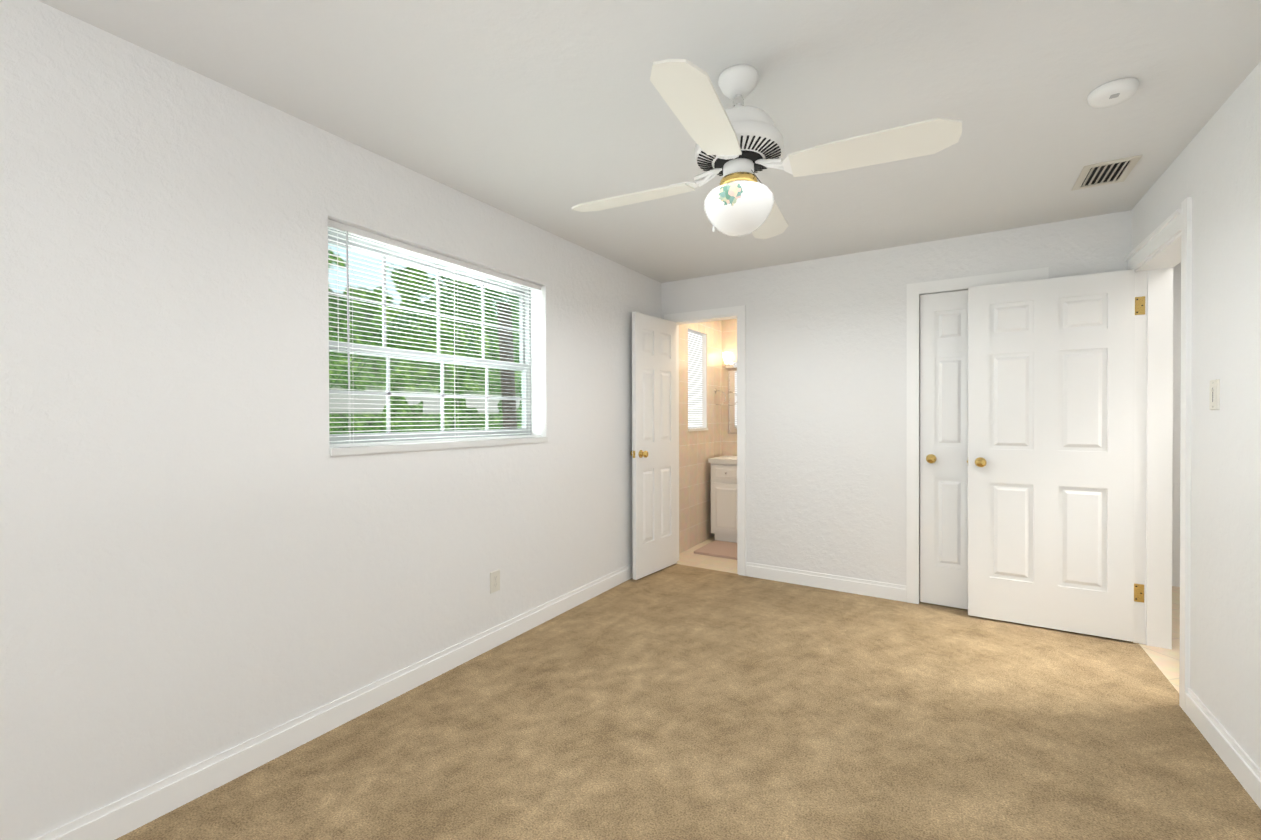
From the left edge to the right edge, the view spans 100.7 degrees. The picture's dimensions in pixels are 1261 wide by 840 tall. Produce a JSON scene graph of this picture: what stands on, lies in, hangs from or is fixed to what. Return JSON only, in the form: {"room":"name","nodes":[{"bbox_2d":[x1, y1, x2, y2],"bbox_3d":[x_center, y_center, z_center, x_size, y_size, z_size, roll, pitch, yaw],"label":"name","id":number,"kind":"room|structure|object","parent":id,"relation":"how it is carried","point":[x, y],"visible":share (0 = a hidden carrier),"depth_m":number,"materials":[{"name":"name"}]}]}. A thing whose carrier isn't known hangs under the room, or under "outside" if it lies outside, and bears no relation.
{"room":"empty bedroom","nodes":[
{"label":"empty bedroom","id":0,"kind":"room"},
{"bbox_2d":[0,0,706,839],"bbox_3d":[-0.870,0.038,2.914,0.200,2.440,7.040,0,0,32],"label":"wall","id":1,"kind":"structure","parent":0,"point":[210,546],"depth_m":1.80,"materials":[{"name":"white paint"}]},
{"bbox_2d":[32,563,632,839],"bbox_3d":[-1.140,1.210,2.276,0.015,0.108,5.415,0,0,32],"label":"baseboard","id":2,"kind":"structure","parent":1,"relation":"attached to","point":[132,812],"depth_m":2.00,"materials":[{"name":"white paint"}]},
{"bbox_2d":[328,228,530,443],"bbox_3d":[-1.015,-0.365,2.788,0.065,0.950,1.340,0,0,32],"label":"window","id":3,"kind":"structure","parent":1,"relation":"in","point":[526,395],"depth_m":2.74,"materials":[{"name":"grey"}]},
{"bbox_2d":[328,219,540,446],"bbox_3d":[-0.914,-0.365,2.726,0.038,0.945,1.324,0,0,32],"label":"window blinds","id":4,"kind":"object","parent":3,"relation":"attached to","point":[347,229],"visible":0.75,"depth_m":2.55,"materials":[{"name":"white plastic"}]},
{"bbox_2d":[330,437,547,455],"bbox_3d":[-0.927,0.127,2.738,0.137,0.030,1.338,0,0,32],"label":"window sill","id":5,"kind":"structure","parent":1,"relation":"attached to","point":[353,450],"depth_m":2.53,"materials":[{"name":"white stone"}]},
{"bbox_2d":[490,569,499,593],"bbox_3d":[-0.752,0.898,2.907,0.009,0.118,0.072,0,0,32],"label":"electrical outlet plate","id":6,"kind":"object","parent":1,"relation":"attached to","point":[495,581],"visible":1,"depth_m":2.90,"materials":[{"name":"white plastic"}]},
{"bbox_2d":[688,331,707,430],"bbox_3d":[0.631,-0.387,5.227,0.120,0.990,0.460,0,0,32],"label":"window","id":7,"kind":"structure","parent":1,"relation":"in","point":[694,381],"depth_m":5.26,"materials":[{"name":"grey"}]},
{"bbox_2d":[679,320,722,553],"bbox_3d":[0.672,0.018,5.211,0.008,2.440,1.260,0,0,32],"label":"wall tile","id":8,"kind":"structure","parent":1,"relation":"attached to","point":[697,449],"depth_m":5.24,"materials":[{"name":"beige tile"}]},
{"bbox_2d":[714,389,725,404],"bbox_3d":[0.940,-0.245,5.560,0.159,0.178,0.047,0,0,32],"label":"towel ring","id":9,"kind":"object","parent":1,"relation":"attached to","point":[715,390],"visible":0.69,"depth_m":5.55,"materials":[{"name":"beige metal"}]},
{"bbox_2d":[723,319,736,455],"bbox_3d":[1.808,0.014,5.326,1.820,2.440,0.120,0,0,32],"label":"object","id":10,"kind":"structure","parent":1,"relation":"attached to","point":[729,326],"depth_m":5.71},
{"bbox_2d":[723,352,736,367],"bbox_3d":[1.305,-0.648,5.481,0.704,0.165,0.129,0,0,32],"label":"sconce","id":11,"kind":"object","parent":10,"relation":"attached to","point":[727,356],"visible":0.27,"depth_m":5.61,"materials":[{"name":"beige glass"}]},
{"bbox_2d":[728,371,736,433],"bbox_3d":[1.337,-0.191,5.533,0.630,0.680,0.012,0,0,32],"label":"bathroom mirror","id":12,"kind":"object","parent":1,"relation":"attached to","point":[732,402],"visible":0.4,"depth_m":5.67,"materials":[{"name":"clear glass"}]},
{"bbox_2d":[38,0,1260,282],"bbox_3d":[0.998,-1.229,1.748,4.602,0.100,7.040,0,0,32],"label":"ceiling","id":13,"kind":"structure","parent":0,"point":[546,114],"depth_m":1.88,"materials":[{"name":"white paint"}]},
{"bbox_2d":[572,59,961,238],"bbox_3d":[0.371,-0.909,1.797,0.976,0.538,0.976,0,0,-19],"label":"ceiling fan","id":14,"kind":"object","parent":13,"relation":"hanging from","point":[739,144],"visible":1,"depth_m":1.68,"materials":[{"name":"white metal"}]},
{"bbox_2d":[1072,155,1141,190],"bbox_3d":[2.284,-1.185,2.518,0.200,0.016,0.302,0,0,32],"label":"ceiling vent","id":15,"kind":"object","parent":13,"relation":"in","point":[1106,173],"visible":1,"depth_m":2.51,"materials":[{"name":"white metal"}]},
{"bbox_2d":[1087,78,1138,107],"bbox_3d":[1.725,-1.163,1.870,0.136,0.038,0.136,0,0,32],"label":"smoke detector","id":16,"kind":"object","parent":13,"relation":"attached to","point":[1114,92],"visible":1,"depth_m":1.84,"materials":[{"name":"white plastic"}]},
{"bbox_2d":[115,564,1260,839],"bbox_3d":[0.154,1.290,1.480,3.052,0.050,5.420,0,0,32],"label":"floor carpet","id":17,"kind":"object","parent":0,"point":[679,702],"visible":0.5,"depth_m":2.05,"materials":[{"name":"brown carpet"}]},
{"bbox_2d":[675,536,736,573],"bbox_3d":[1.367,1.264,4.728,1.700,0.050,1.380,0,0,32],"label":"floor","id":18,"kind":"structure","parent":0,"point":[688,557],"depth_m":4.59,"materials":[{"name":"tile"}]},
{"bbox_2d":[694,540,736,559],"bbox_3d":[1.075,1.228,4.855,0.830,0.022,0.510,0,0,32],"label":"bath rug","id":19,"kind":"object","parent":18,"relation":"on","point":[721,549],"visible":0.43,"depth_m":4.88,"materials":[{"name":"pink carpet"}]},
{"bbox_2d":[708,455,736,542],"bbox_3d":[1.214,0.750,5.335,0.700,0.971,0.487,0,0,32],"label":"bathroom vanity","id":20,"kind":"object","parent":18,"relation":"on","point":[723,498],"visible":0.17,"depth_m":5.25,"materials":[{"name":"white wood"}]},
{"bbox_2d":[661,210,1130,601],"bbox_3d":[1.595,0.025,3.829,3.032,2.440,0.120,0,0,32],"label":"wall","id":21,"kind":"structure","parent":0,"point":[826,415],"depth_m":3.79,"materials":[{"name":"white paint"}]},
{"bbox_2d":[630,312,676,579],"bbox_3d":[0.190,0.199,4.284,0.150,2.070,0.601,0,0,32],"label":"bathroom door","id":22,"kind":"structure","parent":21,"relation":"in","point":[654,494],"depth_m":4.23,"materials":[{"name":"white paint"}]},
{"bbox_2d":[664,305,745,575],"bbox_3d":[0.640,0.166,4.411,0.729,2.157,0.136,0,0,32],"label":"door frame","id":23,"kind":"structure","parent":21,"relation":"attached to","point":[736,312],"depth_m":4.19,"materials":[{"name":"white paint"}]},
{"bbox_2d":[746,562,905,601],"bbox_3d":[1.406,1.191,3.877,1.132,0.108,0.015,0,0,32],"label":"baseboard","id":24,"kind":"structure","parent":21,"relation":"attached to","point":[890,591],"depth_m":3.84,"materials":[{"name":"white paint"}]},
{"bbox_2d":[920,290,967,608],"bbox_3d":[2.228,0.196,3.397,0.602,2.080,0.150,0,0,32],"label":"closet door","id":25,"kind":"structure","parent":21,"relation":"in","point":[943,449],"depth_m":3.47,"materials":[{"name":"white paint"}]},
{"bbox_2d":[906,267,1048,603],"bbox_3d":[2.210,0.161,3.371,0.760,2.170,0.016,0,0,32],"label":"door frame","id":26,"kind":"structure","parent":21,"relation":"attached to","point":[914,289],"depth_m":3.54,"materials":[{"name":"white paint"}]},
{"bbox_2d":[1139,586,1179,692],"bbox_3d":[3.114,1.276,2.196,1.230,0.050,3.850,0,0,32],"label":"floor","id":27,"kind":"structure","parent":0,"point":[1166,661],"depth_m":2.80,"materials":[{"name":"tile"}]},
{"bbox_2d":[1172,262,1180,586],"bbox_3d":[3.216,0.031,2.122,1.220,2.440,4.090,0,0,32],"label":"wall","id":28,"kind":"structure","parent":0,"point":[1176,424],"depth_m":3.87,"materials":[{"name":"white paint"}]},
{"bbox_2d":[1131,61,1260,769],"bbox_3d":[1.888,0.041,1.277,0.150,2.440,7.155,0,0,32],"label":"wall","id":29,"kind":"structure","parent":0,"point":[1213,170],"depth_m":1.94,"materials":[{"name":"white paint"}]},
{"bbox_2d":[967,269,1144,641],"bbox_3d":[2.487,0.200,3.098,0.830,2.070,0.150,0,0,32],"label":"entry door","id":30,"kind":"structure","parent":29,"relation":"in","point":[1051,393],"depth_m":3.08,"materials":[{"name":"white paint"}]},
{"bbox_2d":[1125,197,1191,711],"bbox_3d":[2.672,0.150,2.570,0.178,2.200,0.892,0,0,32],"label":"door frame","id":31,"kind":"structure","parent":29,"relation":"attached to","point":[1158,253],"depth_m":2.85,"materials":[{"name":"white paint"}]},
{"bbox_2d":[1209,379,1219,409],"bbox_3d":[2.250,-0.097,2.018,0.014,0.118,0.072,0,0,32],"label":"switch plate","id":32,"kind":"object","parent":29,"relation":"attached to","point":[1214,395],"visible":1,"depth_m":2.00,"materials":[{"name":"white plastic"}]},
{"bbox_2d":[1185,688,1260,808],"bbox_3d":[1.192,1.216,0.309,0.015,0.108,4.520,0,0,32],"label":"baseboard","id":33,"kind":"structure","parent":29,"relation":"attached to","point":[1231,753],"depth_m":1.91,"materials":[{"name":"white paint"}]},
{"label":"outside","id":34,"kind":"structure","parent":0,"visible":0},
{"bbox_2d":[328,243,521,433],"bbox_3d":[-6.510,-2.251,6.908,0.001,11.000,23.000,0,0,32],"label":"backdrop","id":35,"kind":"structure","parent":34,"point":[405,411],"depth_m":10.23,"materials":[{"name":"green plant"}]},
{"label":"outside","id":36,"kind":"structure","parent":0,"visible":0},
{"bbox_2d":[329,274,518,428],"bbox_3d":[-1.795,0.579,7.599,4.679,5.319,4.412,0,0,32],"label":"palm tree","id":37,"kind":"object","parent":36,"point":[509,392],"depth_m":7.41,"materials":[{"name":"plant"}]}
]}

